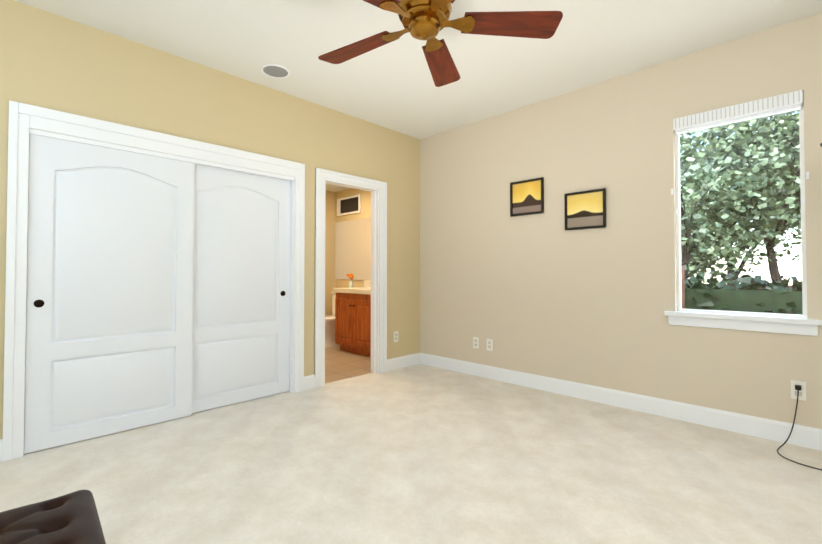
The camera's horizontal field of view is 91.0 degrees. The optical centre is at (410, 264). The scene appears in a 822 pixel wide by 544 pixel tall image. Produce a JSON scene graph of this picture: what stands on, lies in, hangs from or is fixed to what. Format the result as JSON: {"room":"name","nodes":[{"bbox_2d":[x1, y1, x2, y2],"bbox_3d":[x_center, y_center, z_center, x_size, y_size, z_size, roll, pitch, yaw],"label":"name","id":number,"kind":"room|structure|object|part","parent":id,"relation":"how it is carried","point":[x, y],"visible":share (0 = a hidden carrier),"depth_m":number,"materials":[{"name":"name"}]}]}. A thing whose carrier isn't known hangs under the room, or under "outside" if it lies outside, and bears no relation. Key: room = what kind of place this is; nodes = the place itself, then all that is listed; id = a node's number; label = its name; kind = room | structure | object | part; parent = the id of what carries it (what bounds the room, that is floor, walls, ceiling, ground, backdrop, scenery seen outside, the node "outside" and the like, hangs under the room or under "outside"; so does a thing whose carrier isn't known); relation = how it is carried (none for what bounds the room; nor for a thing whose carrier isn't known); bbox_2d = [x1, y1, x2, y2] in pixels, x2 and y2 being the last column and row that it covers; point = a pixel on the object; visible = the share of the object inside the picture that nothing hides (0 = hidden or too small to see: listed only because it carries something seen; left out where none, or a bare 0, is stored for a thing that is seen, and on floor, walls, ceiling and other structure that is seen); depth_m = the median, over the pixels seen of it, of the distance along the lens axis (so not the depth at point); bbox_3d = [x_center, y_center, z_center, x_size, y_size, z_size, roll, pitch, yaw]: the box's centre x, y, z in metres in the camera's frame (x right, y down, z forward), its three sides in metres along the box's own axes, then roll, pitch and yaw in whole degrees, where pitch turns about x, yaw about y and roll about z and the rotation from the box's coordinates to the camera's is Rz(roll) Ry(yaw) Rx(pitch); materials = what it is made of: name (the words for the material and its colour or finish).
{"room":"bedroom","nodes":[
{"label":"bedroom","id":0,"kind":"room"},
{"bbox_2d":[0,0,419,438],"bbox_3d":[-1.544,0.297,3.332,0.120,3.740,5.440,-1,-1,44],"label":"wall","id":1,"kind":"structure","parent":0,"point":[49,60],"depth_m":3.23,"materials":[{"name":"beige paint"}]},
{"bbox_2d":[24,134,193,453],"bbox_3d":[-2.025,0.167,2.803,0.039,1.965,0.930,-1,-1,44],"label":"slider","id":2,"kind":"object","parent":1,"relation":"attached to","point":[109,309],"visible":0.98,"depth_m":2.73,"materials":[{"name":"white wood"}]},
{"bbox_3d":[-2.300,0.239,2.497,0.004,0.050,0.050,-1,-1,44],"label":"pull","id":3,"kind":"part","parent":2,"relation":"part of","materials":[{"name":"brown metal"}]},
{"bbox_2d":[2,100,304,461],"bbox_3d":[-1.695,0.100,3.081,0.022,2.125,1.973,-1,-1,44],"label":"trim","id":4,"kind":"structure","parent":1,"relation":"attached to","point":[23,118],"depth_m":2.45,"materials":[{"name":"white wood"}]},
{"bbox_2d":[0,353,419,462],"bbox_3d":[-1.607,1.099,3.156,0.016,0.130,4.884,-1,-1,44],"label":"baseboard","id":5,"kind":"structure","parent":1,"relation":"attached to","point":[392,364],"depth_m":4.59,"materials":[{"name":"white wood"}]},
{"bbox_2d":[192,163,290,412],"bbox_3d":[-1.462,0.178,3.437,0.039,1.965,0.930,-1,-1,44],"label":"slider","id":6,"kind":"object","parent":1,"relation":"attached to","point":[241,297],"visible":0.94,"depth_m":3.42,"materials":[{"name":"white wood"}]},
{"bbox_2d":[314,168,386,387],"bbox_3d":[-0.639,0.127,4.241,0.143,2.114,0.916,-1,-1,44],"label":"door frame","id":7,"kind":"structure","parent":1,"relation":"attached to","point":[321,175],"depth_m":4.44,"materials":[{"name":"white wood"}]},
{"bbox_2d":[394,331,397,341],"bbox_3d":[-0.171,0.821,4.629,0.007,0.118,0.072,-1,-1,44],"label":"electrical outlet","id":8,"kind":"object","parent":1,"relation":"attached to","point":[396,336],"visible":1,"depth_m":4.63,"materials":[{"name":"white plastic"}]},
{"bbox_2d":[192,391,288,413],"bbox_3d":[-2.005,1.193,3.360,0.720,0.050,2.060,-1,-1,44],"label":"floor","id":9,"kind":"structure","parent":0,"point":[239,402],"depth_m":3.42,"materials":[{"name":"beige carpet"}]},
{"bbox_2d":[325,191,335,315],"bbox_3d":[-1.943,-0.152,6.073,0.120,2.740,1.860,-1,-1,44],"label":"wall","id":10,"kind":"structure","parent":0,"point":[330,222],"depth_m":6.61,"materials":[{"name":"beige paint"}]},
{"bbox_2d":[326,184,350,191],"bbox_3d":[-1.137,-1.266,5.344,2.080,0.060,1.800,-1,-1,44],"label":"ceiling","id":11,"kind":"structure","parent":0,"point":[333,188],"depth_m":6.42,"materials":[{"name":"white paint"}]},
{"bbox_2d":[336,188,370,287],"bbox_3d":[-0.507,-0.153,6.051,2.200,2.740,0.120,-1,-1,44],"label":"wall","id":12,"kind":"structure","parent":0,"point":[363,214],"depth_m":6.33,"materials":[{"name":"beige paint"}]},
{"bbox_2d":[337,194,360,215],"bbox_3d":[-0.996,-0.946,6.439,0.600,0.280,0.028,-1,-1,44],"label":"air vent","id":13,"kind":"object","parent":12,"relation":"in","point":[348,205],"visible":1,"depth_m":6.43,"materials":[{"name":"white"}]},
{"bbox_2d":[335,217,370,279],"bbox_3d":[-0.511,-0.245,5.963,2.072,0.938,0.008,-1,-1,44],"label":"bathroom mirror","id":14,"kind":"object","parent":12,"relation":"attached to","point":[353,247],"visible":0.36,"depth_m":6.34,"materials":[{"name":"beige mirror"}]},
{"bbox_2d":[0,364,821,543],"bbox_3d":[0.013,1.158,1.490,4.780,0.050,5.020,-1,-1,44],"label":"floor carpet","id":15,"kind":"object","parent":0,"point":[420,454],"visible":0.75,"depth_m":2.21,"materials":[{"name":"beige carpet"}]},
{"bbox_2d":[0,489,105,543],"bbox_3d":[-0.733,0.890,0.635,0.480,0.455,1.300,1,-1,-43],"label":"ottoman bench","id":16,"kind":"object","parent":15,"relation":"on","point":[71,518],"visible":1,"depth_m":1.07,"materials":[{"name":"brown leather"}]},
{"bbox_2d":[777,143,821,470],"bbox_3d":[2.403,0.241,2.246,0.576,1.812,0.614,-1,-1,44],"label":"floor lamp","id":17,"kind":"object","parent":15,"relation":"on","point":[798,390],"visible":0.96,"depth_m":2.57,"materials":[{"name":"brown metal"}]},
{"bbox_3d":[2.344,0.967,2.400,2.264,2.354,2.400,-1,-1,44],"label":"cord","id":18,"kind":"part","parent":17,"relation":"part of","materials":[{"name":"black plastic"}]},
{"bbox_2d":[15,0,821,138],"bbox_3d":[0.044,-1.635,1.617,4.840,0.060,5.170,-1,-1,44],"label":"ceiling","id":19,"kind":"structure","parent":0,"point":[391,85],"depth_m":2.88,"materials":[{"name":"white paint"}]},
{"bbox_2d":[261,64,289,77],"bbox_3d":[-1.098,-1.569,3.278,0.224,0.008,0.224,-1,-1,44],"label":"ring","id":20,"kind":"object","parent":19,"relation":"attached to","point":[266,65],"visible":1,"depth_m":3.23,"materials":[{"name":"white"}]},
{"bbox_2d":[263,66,287,76],"bbox_3d":[-1.098,-1.568,3.278,0.191,0.003,0.191,-1,-1,44],"label":"speaker grille","id":21,"kind":"object","parent":20,"relation":"attached to","point":[274,71],"visible":1,"depth_m":3.27,"materials":[{"name":"grey metal"}]},
{"bbox_2d":[318,0,562,86],"bbox_3d":[0.034,-1.377,2.071,1.357,0.438,1.343,-1,-1,44],"label":"ceiling fan","id":22,"kind":"object","parent":19,"relation":"hanging from","point":[428,20],"visible":1,"depth_m":2.10,"materials":[{"name":"brown wood"}]},
{"bbox_3d":[-0.307,-1.244,2.325,0.500,0.007,0.176,-1,11,33],"label":"blade","id":23,"kind":"part","parent":22,"relation":"part of","materials":[{"name":"brown wood"}]},
{"bbox_3d":[-0.284,-1.254,1.796,0.500,0.007,0.176,1,11,-38],"label":"blade","id":24,"kind":"part","parent":22,"relation":"part of","materials":[{"name":"brown wood"}]},
{"label":"arm","id":25,"kind":"part","parent":22,"relation":"part of"},
{"bbox_3d":[-0.070,-1.244,1.968,0.170,0.006,0.112,1,11,-38],"label":"arm","id":26,"kind":"part","parent":22,"relation":"part of"},
{"bbox_3d":[0.068,-1.377,2.079,0.282,0.438,0.282,-1,-1,44],"label":"motor","id":27,"kind":"part","parent":22,"relation":"part of","materials":[{"name":"gold metal"}]},
{"bbox_3d":[0.117,-1.239,2.244,0.112,0.006,0.170,-13,-4,15],"label":"arm","id":28,"kind":"part","parent":22,"relation":"part of"},
{"label":"arm","id":29,"kind":"part","parent":22,"relation":"part of"},
{"bbox_3d":[0.189,-1.241,2.510,0.176,0.007,0.500,-13,-4,15],"label":"blade","id":30,"kind":"part","parent":22,"relation":"part of","materials":[{"name":"brown wood"}]},
{"bbox_3d":[0.243,-1.242,2.082,0.170,0.006,0.112,0,-13,-3],"label":"arm","id":31,"kind":"part","parent":22,"relation":"part of"},
{"bbox_3d":[0.518,-1.249,2.096,0.500,0.007,0.176,0,-13,-2],"label":"blade","id":32,"kind":"part","parent":22,"relation":"part of","materials":[{"name":"brown wood"}]},
{"bbox_2d":[420,12,821,428],"bbox_3d":[1.846,-0.203,3.338,4.720,2.740,0.150,-1,-1,44],"label":"wall","id":33,"kind":"structure","parent":0,"point":[546,294],"depth_m":3.40,"materials":[{"name":"beige paint"}]},
{"bbox_2d":[473,337,478,348],"bbox_3d":[0.697,0.836,4.338,0.072,0.118,0.007,-1,-1,44],"label":"electrical outlet","id":34,"kind":"object","parent":33,"relation":"attached to","point":[475,342],"visible":1,"depth_m":4.33,"materials":[{"name":"white plastic"}]},
{"bbox_2d":[487,339,492,350],"bbox_3d":[0.821,0.834,4.216,0.072,0.118,0.007,-1,-1,44],"label":"electrical outlet","id":35,"kind":"object","parent":33,"relation":"attached to","point":[490,344],"visible":1,"depth_m":4.21,"materials":[{"name":"white plastic"}]},
{"bbox_2d":[510,177,543,216],"bbox_3d":[1.124,-0.656,3.930,0.348,0.338,0.025,-1,-1,44],"label":"picture","id":36,"kind":"object","parent":33,"relation":"attached to","point":[526,197],"visible":1,"depth_m":3.93,"materials":[{"name":"black"}]},
{"bbox_2d":[564,188,605,229],"bbox_3d":[1.521,-0.481,3.537,0.351,0.331,0.025,-1,-1,44],"label":"picture","id":37,"kind":"object","parent":33,"relation":"attached to","point":[585,209],"visible":0.98,"depth_m":3.53,"materials":[{"name":"black"}]},
{"bbox_2d":[420,353,821,450],"bbox_3d":[1.745,1.102,3.297,4.600,0.130,0.016,-1,-1,44],"label":"baseboard","id":38,"kind":"structure","parent":33,"relation":"attached to","point":[800,435],"depth_m":3.15,"materials":[{"name":"white wood"}]},
{"bbox_2d":[664,90,821,335],"bbox_3d":[2.280,-0.334,2.845,0.844,1.567,0.140,-1,-1,44],"label":"window unit","id":39,"kind":"structure","parent":33,"relation":"in","point":[797,324],"depth_m":2.80,"materials":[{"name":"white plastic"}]},
{"bbox_3d":[2.310,-0.382,2.876,0.674,1.429,0.004,-1,-1,44],"label":"glass","id":40,"kind":"part","parent":39,"relation":"part of","materials":[{"name":"clear glass"}]},
{"bbox_3d":[2.262,0.363,2.814,0.844,0.032,0.090,-1,-1,44],"label":"sill","id":41,"kind":"part","parent":39,"relation":"part of","materials":[{"name":"white wood"}]},
{"bbox_2d":[790,380,805,400],"bbox_3d":[2.480,0.803,2.587,0.072,0.118,0.006,-1,-1,44],"label":"outlet plate","id":42,"kind":"object","parent":33,"relation":"attached to","point":[802,394],"depth_m":2.58,"materials":[{"name":"white plastic"}]},
{"label":"outside","id":43,"kind":"structure","parent":0,"visible":0},
{"bbox_3d":[9.315,1.466,9.996,18.000,0.250,19.840,-1,-1,44],"label":"ground","id":44,"kind":"structure","parent":43,"visible":0},
{"bbox_2d":[680,110,802,314],"bbox_3d":[6.068,-1.513,8.492,8.364,5.714,9.024,-1,-1,44],"label":"garden","id":45,"kind":"object","parent":44,"relation":"on","point":[761,173],"depth_m":6.20,"materials":[{"name":"green plant"}]},
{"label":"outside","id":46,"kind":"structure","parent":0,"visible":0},
{"bbox_2d":[325,345,372,382],"bbox_3d":[-1.116,1.228,5.277,2.140,0.050,1.800,-1,-1,44],"label":"floor","id":47,"kind":"structure","parent":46,"point":[340,364],"depth_m":4.85,"materials":[{"name":"beige tile"}]},
{"bbox_2d":[325,292,339,346],"bbox_3d":[-1.204,0.822,6.151,0.440,0.795,0.682,-1,-1,44],"label":"toilet","id":48,"kind":"object","parent":47,"relation":"on","point":[329,330],"visible":0.23,"depth_m":6.01,"materials":[{"name":"white ceramic"}]},
{"bbox_3d":[-1.265,0.800,6.090,0.380,0.035,0.510,-1,-1,44],"label":"lid","id":49,"kind":"part","parent":48,"relation":"part of","materials":[{"name":"white ceramic"}]},
{"bbox_3d":[-1.265,1.018,6.086,0.370,0.400,0.500,-1,-1,44],"label":"bowl","id":50,"kind":"part","parent":48,"relation":"part of","materials":[{"name":"white ceramic"}]},
{"bbox_3d":[-1.035,0.653,6.327,0.420,0.380,0.196,-1,-1,44],"label":"tank","id":51,"kind":"part","parent":48,"relation":"part of","materials":[{"name":"white ceramic"}]},
{"bbox_2d":[333,290,370,356],"bbox_3d":[-0.442,0.797,5.461,1.275,0.820,0.596,-1,-1,44],"label":"bathroom vanity","id":52,"kind":"object","parent":47,"relation":"on","point":[352,319],"depth_m":5.42,"materials":[{"name":"brown wood"}]},
{"bbox_3d":[-0.919,0.769,5.568,0.403,0.600,0.020,-1,-1,44],"label":"door","id":53,"kind":"part","parent":52,"relation":"part of","materials":[{"name":"brown wood"}]},
{"bbox_2d":[333,286,370,293],"bbox_3d":[-0.436,0.354,5.478,1.302,0.065,0.576,-1,-1,44],"label":"countertop","id":54,"kind":"structure","parent":52,"relation":"on","point":[366,289],"depth_m":5.48,"materials":[{"name":"beige stone"}]},
{"bbox_3d":[-0.623,0.763,5.277,0.403,0.600,0.020,-1,-1,44],"label":"door","id":55,"kind":"part","parent":52,"relation":"part of","materials":[{"name":"brown wood"}]}
]}

